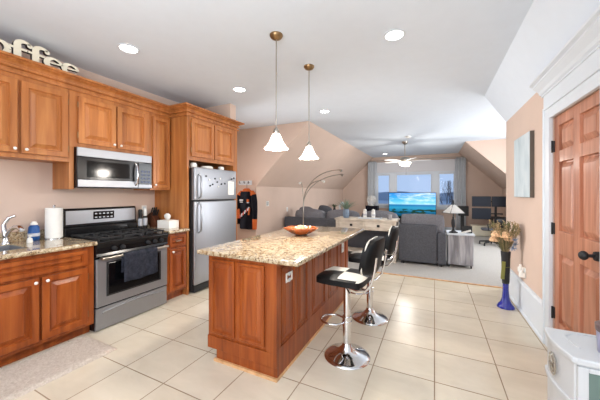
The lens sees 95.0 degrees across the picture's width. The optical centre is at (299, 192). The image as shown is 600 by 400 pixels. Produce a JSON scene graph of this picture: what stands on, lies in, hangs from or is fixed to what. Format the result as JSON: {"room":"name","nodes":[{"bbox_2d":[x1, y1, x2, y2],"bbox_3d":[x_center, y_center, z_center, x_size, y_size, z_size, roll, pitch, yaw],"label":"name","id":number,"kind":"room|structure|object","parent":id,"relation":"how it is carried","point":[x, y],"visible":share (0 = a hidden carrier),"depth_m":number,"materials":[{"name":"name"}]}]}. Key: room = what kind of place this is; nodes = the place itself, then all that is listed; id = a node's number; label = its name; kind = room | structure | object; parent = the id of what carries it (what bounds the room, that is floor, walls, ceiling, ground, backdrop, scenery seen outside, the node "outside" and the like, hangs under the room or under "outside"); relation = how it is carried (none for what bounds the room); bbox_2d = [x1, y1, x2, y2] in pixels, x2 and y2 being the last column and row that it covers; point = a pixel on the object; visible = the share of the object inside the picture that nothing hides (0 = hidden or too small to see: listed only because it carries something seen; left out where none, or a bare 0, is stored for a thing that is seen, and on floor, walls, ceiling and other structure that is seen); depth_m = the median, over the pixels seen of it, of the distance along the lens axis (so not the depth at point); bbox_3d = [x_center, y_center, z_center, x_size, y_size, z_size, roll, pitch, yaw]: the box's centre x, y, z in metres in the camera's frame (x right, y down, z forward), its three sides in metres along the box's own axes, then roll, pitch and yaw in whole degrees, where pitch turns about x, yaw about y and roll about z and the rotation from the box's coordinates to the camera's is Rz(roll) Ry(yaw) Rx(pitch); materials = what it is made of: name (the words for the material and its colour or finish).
{"room":"kitchen","nodes":[
{"label":"kitchen","id":0,"kind":"room"},
{"bbox_2d":[0,43,189,232],"bbox_3d":[-3.107,-0.030,2.466,0.150,2.920,6.300,0,0,26],"label":"wall","id":1,"kind":"structure","parent":0,"point":[26,187],"depth_m":2.98,"materials":[{"name":"beige paint"}]},
{"bbox_2d":[0,70,68,162],"bbox_3d":[-3.024,-0.748,1.995,0.410,0.845,2.128,0,0,26],"label":"upper cabinet","id":2,"kind":"object","parent":1,"relation":"attached to","point":[34,114],"visible":0.99,"depth_m":2.62,"materials":[{"name":"brown wood"}]},
{"bbox_2d":[0,50,244,130],"bbox_3d":[-2.330,-1.162,3.005,0.770,0.144,4.552,0,0,26],"label":"crown molding","id":3,"kind":"structure","parent":2,"relation":"attached to","point":[9,62],"depth_m":3.13,"materials":[{"name":"brown wood"}]},
{"bbox_2d":[0,39,11,52],"bbox_3d":[-2.682,-1.304,2.436,0.040,0.124,0.171,0,0,26],"label":"decorative piece","id":4,"kind":"object","parent":3,"relation":"on","point":[6,47],"visible":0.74,"depth_m":2.47,"materials":[{"name":"beige paint"}]},
{"bbox_2d":[9,39,32,55],"bbox_3d":[-2.615,-1.333,2.573,0.040,0.198,0.164,0,0,26],"label":"decorative piece","id":5,"kind":"object","parent":3,"relation":"on","point":[16,44],"visible":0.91,"depth_m":2.55,"materials":[{"name":"beige paint"}]},
{"bbox_2d":[26,46,49,61],"bbox_3d":[-2.558,-1.333,2.690,0.040,0.198,0.164,0,0,26],"label":"decorative piece","id":6,"kind":"object","parent":3,"relation":"on","point":[34,54],"visible":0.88,"depth_m":2.67,"materials":[{"name":"beige paint"}]},
{"bbox_2d":[42,57,62,69],"bbox_3d":[-2.509,-1.304,2.791,0.040,0.124,0.160,0,0,26],"label":"decorative piece","id":7,"kind":"object","parent":3,"relation":"on","point":[46,60],"visible":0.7,"depth_m":2.77,"materials":[{"name":"beige paint"}]},
{"bbox_2d":[59,63,78,74],"bbox_3d":[-2.446,-1.304,2.919,0.040,0.124,0.160,0,0,26],"label":"decorative piece","id":8,"kind":"object","parent":3,"relation":"on","point":[64,66],"visible":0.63,"depth_m":2.90,"materials":[{"name":"beige paint"}]},
{"bbox_2d":[53,89,149,188],"bbox_3d":[-2.355,-0.605,3.362,0.410,1.130,0.910,0,0,26],"label":"upper cabinet","id":9,"kind":"object","parent":1,"relation":"attached to","point":[94,122],"visible":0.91,"depth_m":3.15,"materials":[{"name":"brown wood"}]},
{"bbox_2d":[74,147,151,188],"bbox_3d":[-2.324,-0.274,3.373,0.457,0.437,0.857,0,0,26],"label":"microwave","id":10,"kind":"object","parent":9,"relation":"in","point":[93,168],"visible":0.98,"depth_m":3.22,"materials":[{"name":"silver metal"}]},
{"bbox_2d":[134,112,169,189],"bbox_3d":[-2.085,-0.605,3.914,0.410,1.130,0.316,0,0,26],"label":"upper cabinet","id":11,"kind":"object","parent":1,"relation":"attached to","point":[159,125],"visible":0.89,"depth_m":3.82,"materials":[{"name":"brown wood"}]},
{"bbox_2d":[204,103,235,119],"bbox_3d":[-1.464,-1.363,4.802,0.750,0.255,0.140,0,0,26],"label":"wall","id":12,"kind":"structure","parent":0,"point":[228,110],"depth_m":4.64,"materials":[{"name":"beige paint"}]},
{"bbox_2d":[0,0,533,157],"bbox_3d":[1.075,-1.540,4.873,7.850,0.100,14.300,0,0,26],"label":"ceiling","id":13,"kind":"structure","parent":0,"point":[429,85],"depth_m":3.00,"materials":[{"name":"white paint"}]},
{"bbox_2d":[117,43,139,53],"bbox_3d":[-1.765,-1.484,2.833,0.200,0.009,0.200,0,0,26],"label":"recessed light","id":14,"kind":"object","parent":13,"relation":"in","point":[127,48],"visible":1,"depth_m":2.82,"materials":[{"name":"white paint"}]},
{"bbox_2d":[232,87,245,91],"bbox_3d":[-0.871,-1.484,3.955,0.200,0.009,0.200,0,0,26],"label":"recessed light","id":15,"kind":"object","parent":13,"relation":"in","point":[236,89],"visible":1,"depth_m":3.94,"materials":[{"name":"white paint"}]},
{"bbox_2d":[264,31,287,150],"bbox_3d":[-0.224,-0.953,2.592,0.230,1.075,0.230,0,0,26],"label":"pendant lamp","id":16,"kind":"object","parent":13,"relation":"hanging from","point":[276,143],"visible":1,"depth_m":2.56,"materials":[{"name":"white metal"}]},
{"bbox_2d":[299,64,318,159],"bbox_3d":[0.106,-0.948,3.232,0.230,1.085,0.230,0,0,26],"label":"pendant lamp","id":17,"kind":"object","parent":13,"relation":"hanging from","point":[308,154],"visible":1,"depth_m":3.19,"materials":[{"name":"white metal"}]},
{"bbox_2d":[383,29,405,40],"bbox_3d":[0.890,-1.484,2.593,0.200,0.009,0.200,0,0,26],"label":"recessed light","id":18,"kind":"object","parent":13,"relation":"in","point":[395,34],"visible":1,"depth_m":2.59,"materials":[{"name":"white paint"}]},
{"bbox_2d":[384,141,420,165],"bbox_3d":[3.082,-1.012,7.983,1.293,0.955,1.299,0,0,26],"label":"ceiling fan","id":19,"kind":"object","parent":13,"relation":"hanging from","point":[404,161],"visible":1,"depth_m":7.87,"materials":[{"name":"silver metal"}]},
{"bbox_2d":[0,273,546,399],"bbox_3d":[-0.449,1.480,1.756,7.850,0.100,7.360,0,0,26],"label":"floor","id":20,"kind":"structure","parent":0,"point":[439,340],"depth_m":2.39,"materials":[{"name":"beige tile"}]},
{"bbox_2d":[0,246,93,366],"bbox_3d":[-2.861,0.983,1.953,0.740,0.895,2.195,0,0,26],"label":"base cabinet","id":21,"kind":"object","parent":20,"relation":"on","point":[47,299],"visible":0.91,"depth_m":2.43,"materials":[{"name":"brown wood"}]},
{"bbox_2d":[0,229,97,259],"bbox_3d":[-2.862,0.462,1.956,0.734,0.143,2.200,0,0,26],"label":"countertop","id":22,"kind":"structure","parent":21,"relation":"on","point":[41,246],"depth_m":2.62,"materials":[{"name":"stone"}]},
{"bbox_2d":[0,245,23,250],"bbox_3d":[-2.805,0.587,2.151,0.390,0.177,0.900,0,0,26],"label":"sink","id":23,"kind":"object","parent":22,"relation":"in","point":[6,247],"visible":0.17,"depth_m":2.60,"materials":[{"name":"silver metal"}]},
{"bbox_2d":[0,214,24,244],"bbox_3d":[-2.760,0.349,2.654,0.220,0.283,0.081,0,0,-2],"label":"faucet","id":24,"kind":"object","parent":22,"relation":"on","point":[5,233],"visible":1,"depth_m":2.63,"materials":[{"name":"silver metal"}]},
{"bbox_2d":[26,235,32,242],"bbox_3d":[-2.669,0.454,2.719,0.064,0.072,0.048,0,0,26],"label":"soap pump","id":25,"kind":"object","parent":22,"relation":"on","point":[29,240],"visible":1,"depth_m":2.71,"materials":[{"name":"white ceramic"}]},
{"bbox_2d":[27,221,39,240],"bbox_3d":[-2.751,0.392,2.843,0.097,0.197,0.097,0,0,26],"label":"dish soap bottle","id":26,"kind":"object","parent":22,"relation":"on","point":[33,229],"visible":0.88,"depth_m":2.82,"materials":[{"name":"blue plastic"}]},
{"bbox_2d":[44,205,63,239],"bbox_3d":[-2.656,0.309,2.969,0.164,0.362,0.164,0,0,26],"label":"paper towel holder","id":27,"kind":"object","parent":22,"relation":"on","point":[53,216],"visible":1,"depth_m":2.92,"materials":[{"name":"white paper"}]},
{"bbox_2d":[0,335,116,399],"bbox_3d":[-2.330,1.416,1.769,0.528,0.028,1.938,0,0,26],"label":"rug","id":28,"kind":"object","parent":20,"relation":"on","point":[18,379],"visible":1,"depth_m":2.24,"materials":[{"name":"beige fabric"}]},
{"bbox_2d":[63,206,168,331],"bbox_3d":[-2.176,0.801,3.313,0.760,1.242,0.836,0,0,26],"label":"range","id":29,"kind":"object","parent":20,"relation":"on","point":[115,230],"visible":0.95,"depth_m":3.16,"materials":[{"name":"silver metal"}]},
{"bbox_2d":[73,231,167,244],"bbox_3d":[-2.196,0.515,3.323,0.715,0.020,0.836,0,0,26],"label":"cooktop","id":30,"kind":"object","parent":29,"relation":"in","point":[156,234],"depth_m":3.12,"materials":[{"name":"black metal"}]},
{"bbox_2d":[121,247,157,281],"bbox_3d":[-1.832,0.812,3.167,0.067,0.322,0.415,0,0,26],"label":"dish towel","id":31,"kind":"object","parent":29,"relation":"hanging from","point":[137,264],"visible":1,"depth_m":3.13,"materials":[{"name":"fabric"}]},
{"bbox_2d":[166,232,185,299],"bbox_3d":[-1.937,0.983,3.842,0.740,0.895,0.310,0,0,26],"label":"base cabinet","id":32,"kind":"object","parent":20,"relation":"on","point":[176,251],"visible":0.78,"depth_m":3.68,"materials":[{"name":"brown wood"}]},
{"bbox_2d":[136,219,189,233],"bbox_3d":[-1.938,0.462,3.848,0.734,0.143,0.320,0,0,26],"label":"countertop","id":33,"kind":"structure","parent":32,"relation":"on","point":[173,230],"depth_m":3.74,"materials":[{"name":"stone"}]},
{"bbox_2d":[138,209,142,227],"bbox_3d":[-2.235,0.360,3.852,0.058,0.260,0.058,0,0,26],"label":"pepper mill","id":34,"kind":"object","parent":33,"relation":"on","point":[140,211],"visible":0.94,"depth_m":3.83,"materials":[{"name":"silver metal"}]},
{"bbox_2d":[143,208,146,227],"bbox_3d":[-2.204,0.355,3.914,0.058,0.270,0.058,0,0,26],"label":"pepper mill","id":35,"kind":"object","parent":33,"relation":"on","point":[144,209],"visible":0.94,"depth_m":3.89,"materials":[{"name":"white ceramic"}]},
{"bbox_2d":[147,207,159,226],"bbox_3d":[-2.119,0.349,4.009,0.207,0.282,0.100,0,0,26],"label":"knife block","id":36,"kind":"object","parent":33,"relation":"on","point":[153,216],"visible":0.97,"depth_m":3.98,"materials":[{"name":"brown wood"}]},
{"bbox_2d":[157,213,178,228],"bbox_3d":[-1.852,0.387,3.861,0.240,0.205,0.160,0,0,26],"label":"tissue box","id":37,"kind":"object","parent":33,"relation":"on","point":[167,223],"visible":1,"depth_m":3.81,"materials":[{"name":"white ceramic"}]},
{"bbox_2d":[155,115,236,294],"bbox_3d":[-1.639,0.130,4.491,0.706,2.600,1.092,0,0,26],"label":"tall cabinet","id":38,"kind":"object","parent":20,"relation":"on","point":[192,140],"visible":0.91,"depth_m":3.99,"materials":[{"name":"brown wood"}]},
{"bbox_2d":[189,167,235,292],"bbox_3d":[-1.587,0.520,4.426,0.800,1.780,0.912,0,0,26],"label":"refrigerator","id":39,"kind":"object","parent":20,"relation":"on","point":[212,212],"visible":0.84,"depth_m":4.09,"materials":[{"name":"silver metal"}]},
{"bbox_2d":[228,181,233,194],"bbox_3d":[-1.141,-0.080,4.555,0.005,0.220,0.140,0,0,26],"label":"paper note","id":40,"kind":"object","parent":39,"relation":"attached to","point":[230,184],"visible":1,"depth_m":4.54,"materials":[{"name":"white paper"}]},
{"bbox_2d":[197,225,363,382],"bbox_3d":[-0.006,0.963,3.106,0.990,0.935,2.065,0,0,26],"label":"kitchen island","id":41,"kind":"object","parent":20,"relation":"on","point":[260,323],"visible":0.89,"depth_m":2.29,"materials":[{"name":"brown wood"}]},
{"bbox_2d":[286,270,292,282],"bbox_3d":[-0.088,0.685,2.253,0.009,0.080,0.110,0,0,26],"label":"wall outlet","id":42,"kind":"object","parent":41,"relation":"attached to","point":[290,272],"visible":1,"depth_m":2.25,"materials":[{"name":"white plastic"}]},
{"bbox_2d":[283,225,317,234],"bbox_3d":[0.012,0.436,3.243,0.416,0.115,0.427,0,0,26],"label":"glass bowl","id":43,"kind":"object","parent":41,"relation":"on","point":[300,229],"visible":1,"depth_m":3.18,"materials":[{"name":"orange glass"}]},
{"bbox_2d":[316,236,386,369],"bbox_3d":[0.442,0.900,2.397,0.568,1.060,0.422,0,0,30],"label":"bar stool","id":44,"kind":"object","parent":20,"relation":"on","point":[345,355],"visible":1,"depth_m":2.31,"materials":[{"name":"silver metal"}]},
{"bbox_2d":[348,226,398,325],"bbox_3d":[0.831,0.900,3.136,0.568,1.060,0.422,0,0,22],"label":"bar stool","id":45,"kind":"object","parent":20,"relation":"on","point":[369,316],"visible":0.67,"depth_m":3.04,"materials":[{"name":"black plastic"}]},
{"bbox_2d":[376,272,502,287],"bbox_3d":[0.944,1.424,5.163,4.760,0.012,0.045,0,0,26],"label":"trim","id":46,"kind":"structure","parent":20,"relation":"on","point":[376,272],"depth_m":4.46,"materials":[{"name":"brown wood"}]},
{"bbox_2d":[496,250,514,309],"bbox_3d":[2.573,1.079,3.439,0.188,0.700,0.188,0,0,26],"label":"floor vase","id":47,"kind":"object","parent":20,"relation":"on","point":[505,303],"visible":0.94,"depth_m":3.40,"materials":[{"name":"blue glass"}]},
{"bbox_2d":[489,219,520,251],"bbox_3d":[2.560,0.577,3.447,0.321,0.467,0.342,0,0,37],"label":"bouquet","id":48,"kind":"object","parent":47,"relation":"in","point":[505,238],"visible":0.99,"depth_m":3.40,"materials":[{"name":"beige plant"}]},
{"bbox_2d":[544,327,599,399],"bbox_3d":[1.307,1.028,1.073,0.504,0.804,0.273,0,0,26],"label":"base cabinet","id":49,"kind":"object","parent":20,"relation":"on","point":[572,369],"visible":1,"depth_m":1.11,"materials":[{"name":"white paint"}]},
{"bbox_2d":[594,320,599,352],"bbox_3d":[1.213,0.572,1.065,0.100,0.115,0.100,0,0,26],"label":"candle jar","id":50,"kind":"object","parent":49,"relation":"on","point":[597,323],"visible":1,"depth_m":1.08,"materials":[{"name":"white glass"}]},
{"bbox_2d":[237,121,310,239],"bbox_3d":[-1.033,-0.030,6.344,2.770,2.920,0.110,0,0,26],"label":"wall","id":51,"kind":"structure","parent":0,"point":[255,163],"depth_m":6.26,"materials":[{"name":"beige paint"}]},
{"bbox_2d":[239,181,251,184],"bbox_3d":[-1.283,-0.235,6.367,0.380,0.100,0.066,0,0,26],"label":"hook rail","id":52,"kind":"object","parent":51,"relation":"attached to","point":[240,182],"visible":1,"depth_m":6.38,"materials":[{"name":"white paint"}]},
{"bbox_2d":[237,182,257,229],"bbox_3d":[-1.208,0.287,6.248,0.584,1.062,0.194,0,0,26],"label":"jacket","id":53,"kind":"object","parent":52,"relation":"hanging from","point":[247,209],"visible":0.99,"depth_m":6.14,"materials":[{"name":"black fabric"}]},
{"bbox_2d":[259,186,342,234],"bbox_3d":[0.424,0.630,9.311,0.120,1.600,6.500,0,0,26],"label":"wall","id":54,"kind":"structure","parent":0,"point":[271,217],"depth_m":7.45,"materials":[{"name":"beige paint"}]},
{"bbox_2d":[260,122,372,188],"bbox_3d":[1.017,-0.823,9.021,1.440,1.335,6.500,0,0,26],"label":"wall","id":55,"kind":"structure","parent":0,"point":[333,153],"depth_m":7.69,"materials":[{"name":"beige paint"}]},
{"bbox_2d":[368,156,463,161],"bbox_3d":[4.475,-1.330,10.856,3.808,0.048,0.164,0,0,26],"label":"curtain rod","id":56,"kind":"object","parent":55,"relation":"attached to","point":[460,156],"visible":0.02,"depth_m":10.54,"materials":[{"name":"silver metal"}]},
{"bbox_2d":[367,161,375,204],"bbox_3d":[3.000,0.035,11.511,0.350,2.690,0.070,0,0,26],"label":"curtain","id":57,"kind":"object","parent":56,"relation":"hanging from","point":[371,185],"visible":0.56,"depth_m":11.49,"materials":[{"name":"grey fabric"}]},
{"bbox_2d":[455,157,465,229],"bbox_3d":[5.901,0.035,10.091,0.350,2.690,0.074,0,0,26],"label":"curtain","id":58,"kind":"object","parent":56,"relation":"hanging from","point":[460,176],"visible":0.77,"depth_m":10.09,"materials":[{"name":"grey fabric"}]},
{"bbox_2d":[343,153,501,226],"bbox_3d":[4.588,-0.030,10.975,6.200,2.920,0.150,0,0,26],"label":"wall","id":59,"kind":"structure","parent":0,"point":[478,183],"depth_m":10.38,"materials":[{"name":"beige paint"}]},
{"bbox_2d":[377,174,389,204],"bbox_3d":[3.493,-0.140,11.477,0.530,1.260,0.050,0,0,26],"label":"window","id":60,"kind":"structure","parent":59,"relation":"in","point":[384,174],"depth_m":11.49,"materials":[{"name":"white paint"}]},
{"bbox_2d":[396,173,431,191],"bbox_3d":[4.530,-0.140,10.970,1.340,1.260,0.050,0,0,26],"label":"window","id":61,"kind":"structure","parent":59,"relation":"in","point":[419,173],"depth_m":10.87,"materials":[{"name":"white paint"}]},
{"bbox_2d":[375,158,455,209],"bbox_3d":[4.502,-0.330,10.900,3.110,1.920,0.060,0,0,26],"label":"trim","id":62,"kind":"structure","parent":59,"relation":"attached to","point":[434,173],"depth_m":10.65,"materials":[{"name":"white paint"}]},
{"bbox_2d":[377,159,454,172],"bbox_3d":[4.500,-1.055,10.885,2.860,0.430,0.070,0,0,26],"label":"roller shade","id":63,"kind":"object","parent":59,"relation":"attached to","point":[444,164],"visible":0.98,"depth_m":10.76,"materials":[{"name":"white fabric"}]},
{"bbox_2d":[438,172,454,205],"bbox_3d":[5.572,-0.140,10.460,0.560,1.260,0.050,0,0,26],"label":"window","id":64,"kind":"structure","parent":59,"relation":"in","point":[454,172],"depth_m":10.54,"materials":[{"name":"white paint"}]},
{"bbox_2d":[348,231,502,286],"bbox_3d":[2.692,1.477,8.179,7.850,0.106,6.940,0,0,26],"label":"floor","id":65,"kind":"structure","parent":0,"point":[486,270],"depth_m":5.19,"materials":[{"name":"beige carpet"}]},
{"bbox_2d":[299,169,343,224],"bbox_3d":[0.452,0.435,6.648,1.182,1.977,0.320,0,0,26],"label":"arc floor lamp","id":66,"kind":"object","parent":65,"relation":"on","point":[340,170],"visible":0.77,"depth_m":6.71,"materials":[{"name":"silver metal"}]},
{"bbox_2d":[284,209,399,247],"bbox_3d":[1.091,0.896,7.125,2.900,0.969,1.000,0,0,26],"label":"sectional sofa","id":67,"kind":"object","parent":65,"relation":"on","point":[312,217],"visible":0.39,"depth_m":6.79,"materials":[{"name":"grey fabric"}]},
{"bbox_2d":[295,209,325,217],"bbox_3d":[0.267,0.670,7.250,0.870,0.518,0.311,0,0,26],"label":"cushion","id":68,"kind":"object","parent":67,"relation":"on","point":[308,213],"depth_m":7.12,"materials":[{"name":"grey fabric"}]},
{"bbox_2d":[318,205,331,214],"bbox_3d":[0.655,0.530,7.394,0.411,0.407,0.206,0,0,26],"label":"throw pillow","id":69,"kind":"object","parent":67,"relation":"on","point":[325,208],"visible":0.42,"depth_m":7.35,"materials":[{"name":"grey fabric"}]},
{"bbox_2d":[326,209,359,217],"bbox_3d":[1.067,0.670,6.859,0.870,0.518,0.311,0,0,26],"label":"cushion","id":70,"kind":"object","parent":67,"relation":"on","point":[332,213],"depth_m":6.80,"materials":[{"name":"grey fabric"}]},
{"bbox_2d":[361,210,397,217],"bbox_3d":[1.866,0.670,6.468,0.870,0.518,0.311,0,0,26],"label":"cushion","id":71,"kind":"object","parent":67,"relation":"on","point":[378,213],"depth_m":6.35,"materials":[{"name":"grey fabric"}]},
{"bbox_2d":[335,216,399,262],"bbox_3d":[1.472,0.990,6.060,1.320,0.869,0.518,0,0,26],"label":"console table","id":72,"kind":"object","parent":65,"relation":"on","point":[384,224],"visible":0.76,"depth_m":5.87,"materials":[{"name":"beige wood"}]},
{"bbox_2d":[335,199,357,217],"bbox_3d":[1.033,0.332,6.159,0.593,0.445,0.613,0,0,0],"label":"potted plant","id":73,"kind":"object","parent":72,"relation":"on","point":[346,205],"visible":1,"depth_m":6.11,"materials":[{"name":"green plant"}]},
{"bbox_2d":[358,217,381,218],"bbox_3d":[1.528,0.544,5.993,0.480,0.022,0.210,0,0,26],"label":"tray","id":74,"kind":"object","parent":72,"relation":"on","point":[358,217],"visible":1,"depth_m":5.92,"materials":[{"name":"white paint"}]},
{"bbox_2d":[363,209,366,217],"bbox_3d":[1.427,0.445,6.037,0.083,0.195,0.083,0,0,26],"label":"candle jar","id":75,"kind":"object","parent":74,"relation":"on","point":[364,210],"visible":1,"depth_m":6.01,"materials":[{"name":"white ceramic"}]},
{"bbox_2d":[348,247,396,254],"bbox_3d":[1.474,1.268,6.064,1.240,0.025,0.350,0,0,26],"label":"shelf","id":76,"kind":"object","parent":72,"relation":"attached to","point":[349,248],"depth_m":6.11,"materials":[{"name":"wood"}]},
{"bbox_2d":[399,214,445,266],"bbox_3d":[2.601,0.927,5.841,0.860,0.994,0.920,0,0,26],"label":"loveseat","id":77,"kind":"object","parent":65,"relation":"on","point":[422,237],"visible":1,"depth_m":5.44,"materials":[{"name":"grey fabric"}]},
{"bbox_2d":[401,214,444,232],"bbox_3d":[2.513,0.620,5.662,0.820,0.381,0.283,0,0,26],"label":"cushion","id":78,"kind":"object","parent":77,"relation":"on","point":[423,219],"depth_m":5.52,"materials":[{"name":"grey fabric"}]},
{"bbox_2d":[446,230,474,268],"bbox_3d":[3.157,1.099,5.441,0.460,0.648,0.550,0,0,26],"label":"side table","id":79,"kind":"object","parent":65,"relation":"on","point":[459,246],"visible":0.94,"depth_m":5.23,"materials":[{"name":"grey wood"}]},
{"bbox_2d":[442,200,465,232],"bbox_3d":[2.990,0.452,5.362,0.301,0.644,0.301,0,0,-3],"label":"table lamp","id":80,"kind":"object","parent":79,"relation":"on","point":[453,206],"visible":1,"depth_m":5.34,"materials":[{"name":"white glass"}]},
{"bbox_2d":[460,226,471,232],"bbox_3d":[3.207,0.717,5.316,0.209,0.159,0.129,0,0,26],"label":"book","id":81,"kind":"object","parent":79,"relation":"on","point":[464,229],"visible":0.88,"depth_m":5.30,"materials":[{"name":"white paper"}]},
{"bbox_2d":[458,206,468,230],"bbox_3d":[5.540,0.934,9.380,0.350,0.979,0.280,0,0,26],"label":"floor speaker","id":82,"kind":"object","parent":65,"relation":"on","point":[461,209],"visible":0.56,"depth_m":9.30},
{"bbox_2d":[470,224,494,236],"bbox_3d":[6.268,1.254,9.152,1.020,0.339,0.450,0,0,26],"label":"storage bench","id":83,"kind":"object","parent":65,"relation":"on","point":[476,229],"visible":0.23,"depth_m":9.10,"materials":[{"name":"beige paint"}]},
{"bbox_2d":[479,218,505,246],"bbox_3d":[5.257,1.046,7.490,0.621,0.753,0.607,0,0,26],"label":"office chair","id":84,"kind":"object","parent":65,"relation":"on","point":[498,219],"visible":0.5,"depth_m":7.35,"materials":[{"name":"grey fabric"}]},
{"bbox_3d":[6.091,1.092,8.197,0.500,0.664,1.320,0,0,26],"label":"desk","id":85,"kind":"object","parent":65,"relation":"on","visible":0},
{"bbox_2d":[491,201,502,217],"bbox_3d":[6.011,0.470,8.660,0.610,0.580,0.240,0,0,26],"label":"monitor stand","id":86,"kind":"object","parent":85,"relation":"on","point":[495,213],"visible":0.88,"depth_m":8.58,"materials":[{"name":"black metal"}]},
{"bbox_2d":[472,208,490,219],"bbox_3d":[5.727,0.652,8.683,0.510,0.355,0.038,0,0,26],"label":"monitor","id":87,"kind":"object","parent":86,"relation":"attached to","point":[477,213],"visible":1,"depth_m":8.67,"materials":[{"name":"black plastic"}]},
{"bbox_2d":[472,196,490,206],"bbox_3d":[5.727,0.268,8.683,0.510,0.325,0.038,0,0,26],"label":"monitor","id":88,"kind":"object","parent":86,"relation":"attached to","point":[477,201],"visible":1,"depth_m":8.67,"materials":[{"name":"black plastic"}]},
{"bbox_2d":[492,196,505,206],"bbox_3d":[6.194,0.268,8.454,0.500,0.325,0.038,0,0,26],"label":"monitor","id":89,"kind":"object","parent":86,"relation":"attached to","point":[497,201],"visible":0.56,"depth_m":8.47,"materials":[{"name":"black plastic"}]},
{"bbox_3d":[4.189,1.187,10.272,1.900,0.474,0.464,0,0,26],"label":"media console","id":90,"kind":"object","parent":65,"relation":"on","visible":0},
{"bbox_2d":[389,192,435,217],"bbox_3d":[4.163,0.463,10.248,1.645,0.975,0.170,0,0,26],"label":"television","id":91,"kind":"object","parent":90,"relation":"on","point":[400,203],"visible":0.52,"depth_m":10.20,"materials":[{"name":"blue glass"}]},
{"bbox_3d":[2.832,1.087,10.741,0.550,0.674,0.414,0,0,26],"label":"bookcase","id":92,"kind":"object","parent":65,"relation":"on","visible":0},
{"bbox_2d":[366,205,378,210],"bbox_3d":[2.811,0.620,10.710,0.460,0.260,0.288,0,0,26],"label":"speaker box","id":93,"kind":"object","parent":92,"relation":"on","point":[368,208],"visible":0.53,"depth_m":10.60,"materials":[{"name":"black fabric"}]},
{"bbox_2d":[367,195,375,205],"bbox_3d":[2.795,0.293,10.722,0.350,0.395,0.180,0,0,26],"label":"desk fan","id":94,"kind":"object","parent":93,"relation":"on","point":[370,199],"visible":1,"depth_m":10.68,"materials":[{"name":"white plastic"}]},
{"bbox_2d":[459,142,505,188],"bbox_3d":[6.018,-0.818,8.823,1.460,1.345,2.460,0,0,26],"label":"wall","id":95,"kind":"structure","parent":0,"point":[491,171],"depth_m":8.77,"materials":[{"name":"beige paint"}]},
{"bbox_2d":[466,139,505,173],"bbox_3d":[5.667,-0.030,7.581,1.920,2.920,0.080,0,0,26],"label":"wall","id":96,"kind":"structure","parent":0,"point":[494,151],"depth_m":7.67,"materials":[{"name":"beige paint"}]},
{"bbox_2d":[502,189,505,216],"bbox_3d":[6.620,0.640,8.529,0.120,1.580,2.460,0,0,26],"label":"wall","id":97,"kind":"structure","parent":0,"point":[503,190],"depth_m":9.36,"materials":[{"name":"beige paint"}]},
{"bbox_2d":[485,0,599,121],"bbox_3d":[1.406,-1.298,0.838,0.410,0.485,7.340,0,0,26],"label":"ceiling","id":98,"kind":"structure","parent":0,"point":[548,25],"depth_m":2.46,"materials":[{"name":"white paint"}]},
{"bbox_2d":[506,88,599,327],"bbox_3d":[1.527,0.185,0.778,0.140,2.490,7.340,0,0,26],"label":"wall","id":99,"kind":"structure","parent":0,"point":[527,212],"depth_m":3.13,"materials":[{"name":"beige paint"}]},
{"bbox_2d":[514,130,533,197],"bbox_3d":[2.626,-0.310,3.235,0.041,0.720,0.640,0,0,26],"label":"canvas","id":100,"kind":"object","parent":99,"relation":"attached to","point":[524,145],"visible":1,"depth_m":3.12},
{"bbox_2d":[509,268,541,341],"bbox_3d":[2.696,1.245,3.368,0.035,0.370,1.660,0,0,26],"label":"baseboard","id":101,"kind":"structure","parent":99,"relation":"attached to","point":[525,299],"depth_m":3.09,"materials":[{"name":"white paint"}]},
{"bbox_2d":[529,5,599,97],"bbox_3d":[1.088,-1.000,0.169,0.117,0.140,5.660,0,0,26],"label":"trim","id":102,"kind":"structure","parent":99,"relation":"attached to","point":[586,40],"depth_m":2.00,"materials":[{"name":"white paint"}]},
{"bbox_2d":[542,65,599,346],"bbox_3d":[2.088,0.315,2.118,0.040,2.230,1.120,0,0,26],"label":"trim","id":103,"kind":"structure","parent":99,"relation":"attached to","point":[590,83],"depth_m":2.51,"materials":[{"name":"white paint"}]},
{"bbox_2d":[543,48,599,108],"bbox_3d":[1.128,0.030,0.133,0.014,2.000,5.630,0,0,26],"label":"trim","id":104,"kind":"structure","parent":99,"relation":"attached to","point":[593,61],"depth_m":2.07,"materials":[{"name":"white paint"}]},
{"bbox_2d":[551,90,599,334],"bbox_3d":[2.094,0.372,2.120,0.151,2.103,0.870,0,0,26],"label":"door","id":105,"kind":"structure","parent":99,"relation":"in","point":[575,146],"depth_m":2.09,"materials":[{"name":"brown wood"}]},
{"bbox_3d":[2.651,0.940,3.245,0.009,0.118,0.075,0,0,26],"label":"wall outlet","id":106,"kind":"object","parent":99,"relation":"attached to","visible":0},
{"bbox_2d":[519,269,524,277],"bbox_3d":[2.609,0.945,3.232,0.057,0.090,0.044,0,0,26],"label":"air freshener","id":107,"kind":"object","parent":106,"relation":"attached to","point":[521,273],"visible":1,"depth_m":3.22,"materials":[{"name":"white plastic"}]},
{"label":"outside","id":108,"kind":"structure","parent":0,"visible":0},
{"bbox_2d":[378,200,451,204],"bbox_3d":[90.727,4.530,185.502,120.000,0.200,387.000,0,0,26],"label":"ground","id":109,"kind":"structure","parent":108,"point":[379,201],"depth_m":128.25,"materials":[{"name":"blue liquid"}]},
{"bbox_2d":[378,191,453,200],"bbox_3d":[83.478,1.681,170.680,180.000,5.498,20.000,0,0,26],"label":"shore","id":110,"kind":"structure","parent":109,"relation":"on","point":[381,195],"depth_m":173.12,"materials":[{"name":"blue"}]},
{"bbox_2d":[440,180,453,204],"bbox_3d":[7.598,1.902,13.803,1.737,5.059,1.418,0,0,26],"label":"bare tree","id":111,"kind":"object","parent":109,"relation":"on","point":[448,182],"visible":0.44,"depth_m":13.44,"materials":[{"name":"brown plant"}]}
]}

